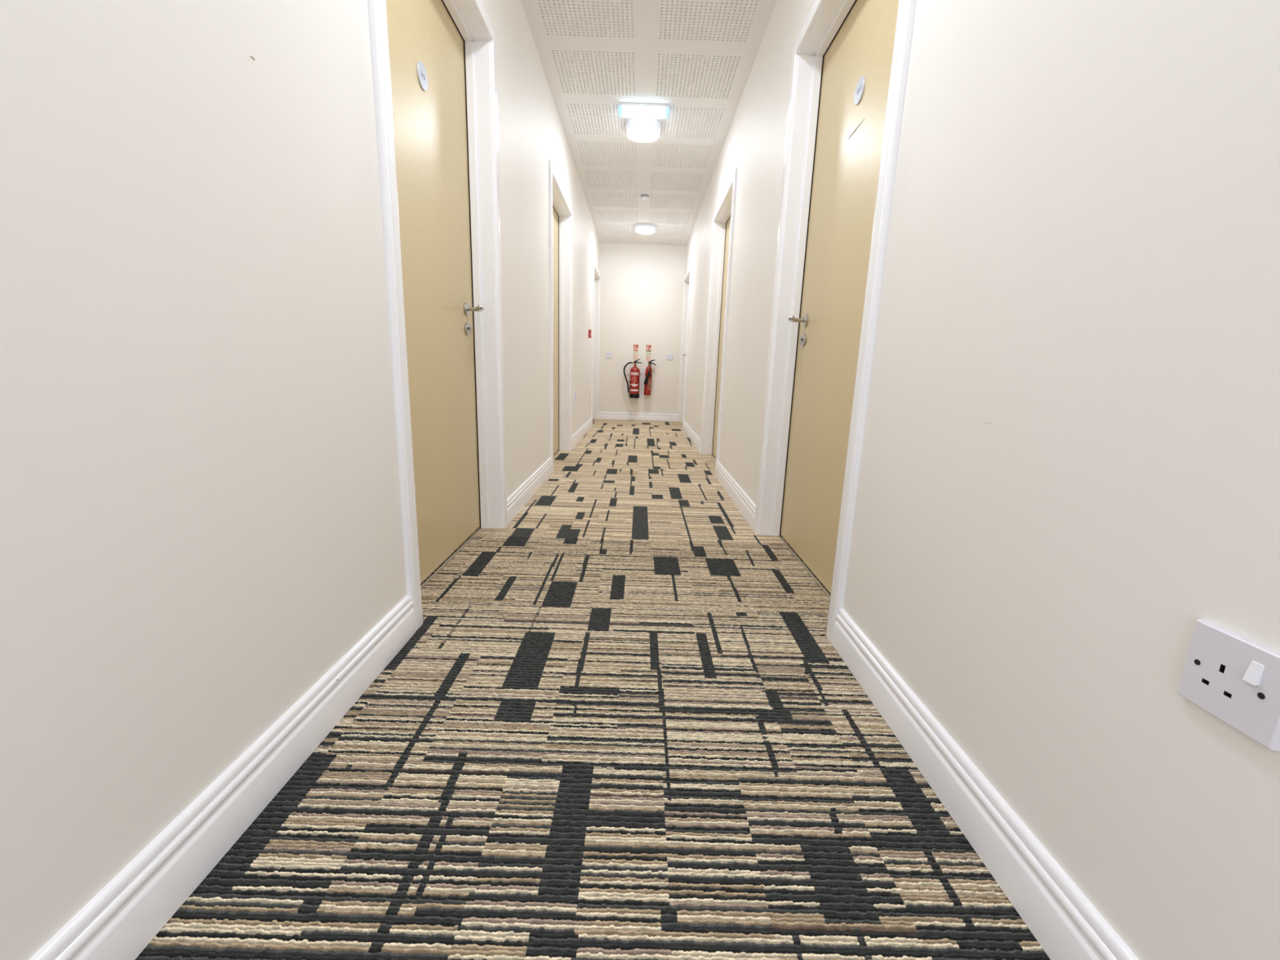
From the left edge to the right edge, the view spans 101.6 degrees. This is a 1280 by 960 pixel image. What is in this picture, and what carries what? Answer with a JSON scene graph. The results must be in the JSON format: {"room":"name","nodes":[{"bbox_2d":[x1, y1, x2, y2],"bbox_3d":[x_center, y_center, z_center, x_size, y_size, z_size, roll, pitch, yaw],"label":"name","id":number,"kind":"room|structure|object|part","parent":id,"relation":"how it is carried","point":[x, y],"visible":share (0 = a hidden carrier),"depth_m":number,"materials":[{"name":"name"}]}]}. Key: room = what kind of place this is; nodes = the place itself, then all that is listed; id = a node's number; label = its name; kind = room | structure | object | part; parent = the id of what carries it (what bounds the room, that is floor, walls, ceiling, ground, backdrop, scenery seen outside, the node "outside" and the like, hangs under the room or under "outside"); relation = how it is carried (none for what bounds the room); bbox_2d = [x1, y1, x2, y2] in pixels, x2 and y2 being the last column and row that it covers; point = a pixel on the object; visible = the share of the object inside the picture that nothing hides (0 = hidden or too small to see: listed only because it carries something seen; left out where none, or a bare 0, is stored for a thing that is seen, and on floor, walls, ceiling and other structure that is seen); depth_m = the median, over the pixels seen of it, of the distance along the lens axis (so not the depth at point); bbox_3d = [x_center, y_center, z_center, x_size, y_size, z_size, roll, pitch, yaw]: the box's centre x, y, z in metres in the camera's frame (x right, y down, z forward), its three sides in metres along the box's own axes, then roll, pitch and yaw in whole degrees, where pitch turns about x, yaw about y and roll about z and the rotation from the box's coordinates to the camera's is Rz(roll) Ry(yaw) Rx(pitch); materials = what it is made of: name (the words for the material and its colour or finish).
{"room":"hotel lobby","nodes":[
{"label":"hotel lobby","id":0,"kind":"room"},
{"bbox_2d":[0,0,599,959],"bbox_3d":[-0.708,-1.232,3.257,0.162,2.564,9.480,2,12,0],"label":"wall","id":1,"kind":"structure","parent":0,"point":[201,518],"depth_m":0.75,"materials":[{"name":"paint"}]},
{"bbox_2d":[29,595,415,959],"bbox_3d":[-0.665,0.667,0.193,0.019,0.116,2.697,2,12,0],"label":"baseboard","id":2,"kind":"structure","parent":1,"relation":"attached to","point":[128,913],"depth_m":0.81,"materials":[{"name":"white paint"}]},
{"bbox_2d":[368,0,506,631],"bbox_3d":[-0.707,-0.698,1.833,0.173,2.103,1.078,2,12,0],"label":"door","id":3,"kind":"structure","parent":1,"relation":"in","point":[434,62],"depth_m":1.93,"materials":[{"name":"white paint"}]},
{"bbox_3d":[-0.732,-0.724,2.208,0.012,0.054,0.054,2,12,0],"label":"handle","id":4,"kind":"part","parent":3,"relation":"part of","materials":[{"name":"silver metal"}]},
{"bbox_3d":[-0.736,-0.645,2.227,0.009,0.054,0.054,2,12,0],"label":"keyhole plate","id":5,"kind":"part","parent":3,"relation":"part of","materials":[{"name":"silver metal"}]},
{"bbox_3d":[-0.671,-0.710,2.163,0.057,0.022,0.162,-7,15,-35],"label":"lever","id":6,"kind":"part","parent":3,"relation":"part of","materials":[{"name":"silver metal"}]},
{"bbox_2d":[506,457,552,524],"bbox_3d":[-0.659,0.026,3.215,0.019,0.116,1.327,2,12,0],"label":"baseboard","id":7,"kind":"structure","parent":1,"relation":"attached to","point":[520,497],"depth_m":3.02,"materials":[{"name":"white paint"}]},
{"bbox_2d":[548,160,573,471],"bbox_3d":[-0.702,-1.201,4.204,0.173,2.103,1.117,2,12,0],"label":"door","id":8,"kind":"structure","parent":1,"relation":"in","point":[560,211],"depth_m":4.57,"materials":[{"name":"white paint"}]},
{"bbox_2d":[571,417,592,449],"bbox_3d":[-0.653,-0.561,5.983,0.019,0.116,2.098,2,12,0],"label":"baseboard","id":9,"kind":"structure","parent":1,"relation":"attached to","point":[579,434],"depth_m":5.70,"materials":[{"name":"white paint"}]},
{"bbox_2d":[588,329,591,337],"bbox_3d":[-0.609,-1.783,6.370,0.032,0.094,0.090,2,12,0],"label":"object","id":10,"kind":"object","parent":1,"relation":"attached to","point":[589,331],"visible":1,"depth_m":6.33,"materials":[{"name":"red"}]},
{"bbox_2d":[591,259,600,426],"bbox_3d":[-0.695,-1.863,7.322,0.173,2.103,1.062,2,12,0],"label":"door","id":11,"kind":"structure","parent":1,"relation":"in","point":[596,275],"depth_m":7.74,"materials":[{"name":"white paint"}]},
{"bbox_2d":[134,418,1050,959],"bbox_3d":[-0.042,0.050,3.486,1.510,0.007,9.400,2,12,0],"label":"floor","id":12,"kind":"structure","parent":0,"point":[623,720],"depth_m":0.99,"materials":[{"name":"carpet"}]},
{"bbox_2d":[598,242,686,413],"bbox_3d":[0.009,-2.190,7.856,1.654,2.574,0.120,2,12,0],"label":"wall","id":13,"kind":"structure","parent":0,"point":[642,291],"depth_m":7.76,"materials":[{"name":"paint"}]},
{"bbox_2d":[606,351,612,358],"bbox_3d":[-0.464,-1.882,7.856,0.086,0.086,0.011,2,12,0],"label":"blank plate","id":14,"kind":"object","parent":13,"relation":"attached to","point":[609,354],"visible":1,"depth_m":7.85,"materials":[{"name":"white plastic"}]},
{"bbox_2d":[623,359,642,398],"bbox_3d":[-0.108,-1.524,7.827,0.249,0.578,0.160,-6,14,-32],"label":"fire extinguisher","id":15,"kind":"object","parent":13,"relation":"attached to","point":[633,388],"visible":1,"depth_m":7.79,"materials":[{"name":"red metal"}]},
{"bbox_2d":[633,344,638,360],"bbox_3d":[-0.064,-1.915,7.852,0.075,0.244,0.004,2,12,0],"label":"sign","id":16,"kind":"object","parent":13,"relation":"attached to","point":[635,346],"visible":0.98,"depth_m":7.85,"materials":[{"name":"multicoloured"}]},
{"bbox_3d":[-0.066,-1.853,7.864,0.063,0.105,0.001,2,12,0],"label":"panel","id":17,"kind":"part","parent":16,"relation":"part of","materials":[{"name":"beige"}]},
{"bbox_2d":[597,411,678,421],"bbox_3d":[-0.030,-0.978,8.044,1.252,0.116,0.019,2,12,0],"label":"baseboard","id":18,"kind":"structure","parent":13,"relation":"attached to","point":[601,415],"depth_m":8.04,"materials":[{"name":"white paint"}]},
{"bbox_2d":[645,344,651,361],"bbox_3d":[0.129,-1.909,7.853,0.075,0.244,0.004,2,12,0],"label":"sign","id":19,"kind":"object","parent":13,"relation":"attached to","point":[648,353],"visible":0.93,"depth_m":7.85,"materials":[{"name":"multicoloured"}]},
{"bbox_3d":[0.127,-1.833,7.868,0.063,0.075,0.001,2,12,0],"label":"panel","id":20,"kind":"part","parent":19,"relation":"part of","materials":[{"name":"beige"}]},
{"bbox_2d":[644,360,656,395],"bbox_3d":[0.123,-1.540,7.848,0.197,0.531,0.137,-7,15,-37],"label":"fire extinguisher","id":21,"kind":"object","parent":13,"relation":"attached to","point":[648,373],"visible":1,"depth_m":7.81,"materials":[{"name":"red metal"}]},
{"bbox_2d":[666,353,672,359],"bbox_3d":[0.449,-1.854,7.860,0.086,0.086,0.011,2,12,0],"label":"blank plate","id":22,"kind":"object","parent":13,"relation":"attached to","point":[669,357],"visible":1,"depth_m":7.86,"materials":[{"name":"white plastic"}]},
{"bbox_2d":[520,0,777,245],"bbox_3d":[0.038,-2.448,2.946,1.294,0.030,9.480,2,12,0],"label":"ceiling","id":23,"kind":"structure","parent":0,"point":[696,58],"depth_m":3.35,"materials":[{"name":"white paint"}]},
{"bbox_2d":[625,117,662,142],"bbox_3d":[0.025,-2.592,3.881,0.271,0.077,0.271,2,12,0],"label":"ceiling light","id":24,"kind":"object","parent":23,"relation":"attached to","point":[638,130],"visible":0.94,"depth_m":3.81,"materials":[{"name":"white plastic"}]},
{"bbox_2d":[626,127,659,142],"bbox_3d":[0.024,-2.561,3.887,0.241,0.014,0.241,2,12,0],"label":"diffuser","id":25,"kind":"object","parent":24,"relation":"attached to","point":[636,134],"depth_m":3.85,"materials":[{"name":"white plastic"}]},
{"bbox_2d":[617,102,669,119],"bbox_3d":[0.027,-2.543,3.599,0.352,0.056,0.096,2,12,0],"label":"emergency light","id":26,"kind":"object","parent":23,"relation":"attached to","point":[637,110],"visible":1,"depth_m":3.56,"materials":[{"name":"white plastic"}]},
{"bbox_2d":[622,106,665,119],"bbox_3d":[0.027,-2.534,3.600,0.296,0.038,0.088,2,12,0],"label":"diffuser","id":27,"kind":"object","parent":26,"relation":"attached to","point":[637,112],"depth_m":3.56,"materials":[{"name":"white plastic"}]},
{"bbox_2d":[640,191,649,199],"bbox_3d":[0.048,-2.920,5.371,0.104,0.054,0.104,2,12,0],"label":"smoke detector","id":28,"kind":"object","parent":23,"relation":"attached to","point":[644,195],"visible":1,"depth_m":5.34,"materials":[{"name":"white plastic"}]},
{"bbox_2d":[634,222,656,234],"bbox_3d":[0.065,-3.165,6.586,0.271,0.077,0.271,2,12,0],"label":"ceiling light","id":29,"kind":"object","parent":23,"relation":"attached to","point":[641,228],"visible":1,"depth_m":6.50,"materials":[{"name":"white plastic"}]},
{"bbox_2d":[635,228,654,234],"bbox_3d":[0.064,-3.134,6.593,0.241,0.014,0.241,2,12,0],"label":"diffuser","id":30,"kind":"object","parent":29,"relation":"attached to","point":[643,231],"depth_m":6.55,"materials":[{"name":"white plastic"}]},
{"bbox_2d":[684,0,1279,959],"bbox_3d":[0.705,-1.188,3.263,0.161,2.564,9.480,2,12,0],"label":"wall","id":31,"kind":"structure","parent":0,"point":[1070,460],"depth_m":0.72,"materials":[{"name":"paint"}]},
{"bbox_2d":[677,263,692,423],"bbox_3d":[0.695,-1.823,7.346,0.173,2.103,1.026,2,12,0],"label":"door frame","id":32,"kind":"structure","parent":31,"relation":"in","point":[687,278],"depth_m":7.74,"materials":[{"name":"white paint"}]},
{"bbox_2d":[682,420,700,453],"bbox_3d":[0.584,-0.530,6.024,0.019,0.116,2.097,2,12,0],"label":"baseboard","id":33,"kind":"structure","parent":31,"relation":"attached to","point":[694,438],"depth_m":5.78,"materials":[{"name":"white paint"}]},
{"bbox_2d":[699,168,737,476],"bbox_3d":[0.688,-1.166,4.248,0.173,2.103,1.114,2,12,0],"label":"door frame","id":34,"kind":"structure","parent":31,"relation":"in","point":[722,227],"depth_m":4.62,"materials":[{"name":"white paint"}]},
{"bbox_2d":[715,461,755,531],"bbox_3d":[0.578,0.059,3.249,0.019,0.116,1.349,2,12,0],"label":"baseboard","id":35,"kind":"structure","parent":31,"relation":"attached to","point":[747,508],"depth_m":3.05,"materials":[{"name":"white paint"}]},
{"bbox_2d":[754,0,915,644],"bbox_3d":[0.683,-0.656,1.847,0.173,2.103,1.098,2,12,0],"label":"door","id":36,"kind":"structure","parent":31,"relation":"in","point":[851,58],"depth_m":1.94,"materials":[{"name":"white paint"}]},
{"bbox_3d":[0.645,-0.672,2.187,0.057,0.022,0.162,10,15,34],"label":"lever","id":37,"kind":"part","parent":36,"relation":"part of","materials":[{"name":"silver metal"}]},
{"bbox_3d":[0.705,-0.604,2.251,0.009,0.054,0.054,2,12,0],"label":"keyhole plate","id":38,"kind":"part","parent":36,"relation":"part of","materials":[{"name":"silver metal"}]},
{"bbox_3d":[0.706,-0.683,2.232,0.012,0.054,0.054,2,12,0],"label":"handle","id":39,"kind":"part","parent":36,"relation":"part of","materials":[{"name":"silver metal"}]},
{"bbox_2d":[832,608,1138,959],"bbox_3d":[0.571,0.706,0.197,0.019,0.116,2.695,2,12,0],"label":"baseboard","id":40,"kind":"structure","parent":31,"relation":"attached to","point":[1064,922],"depth_m":0.85,"materials":[{"name":"white paint"}]},
{"bbox_2d":[1177,618,1279,751],"bbox_3d":[0.587,0.199,0.517,0.014,0.088,0.088,2,12,0],"label":"electrical outlet","id":41,"kind":"object","parent":31,"relation":"attached to","point":[1234,677],"visible":1,"depth_m":0.51,"materials":[{"name":"white plastic"}]}
]}

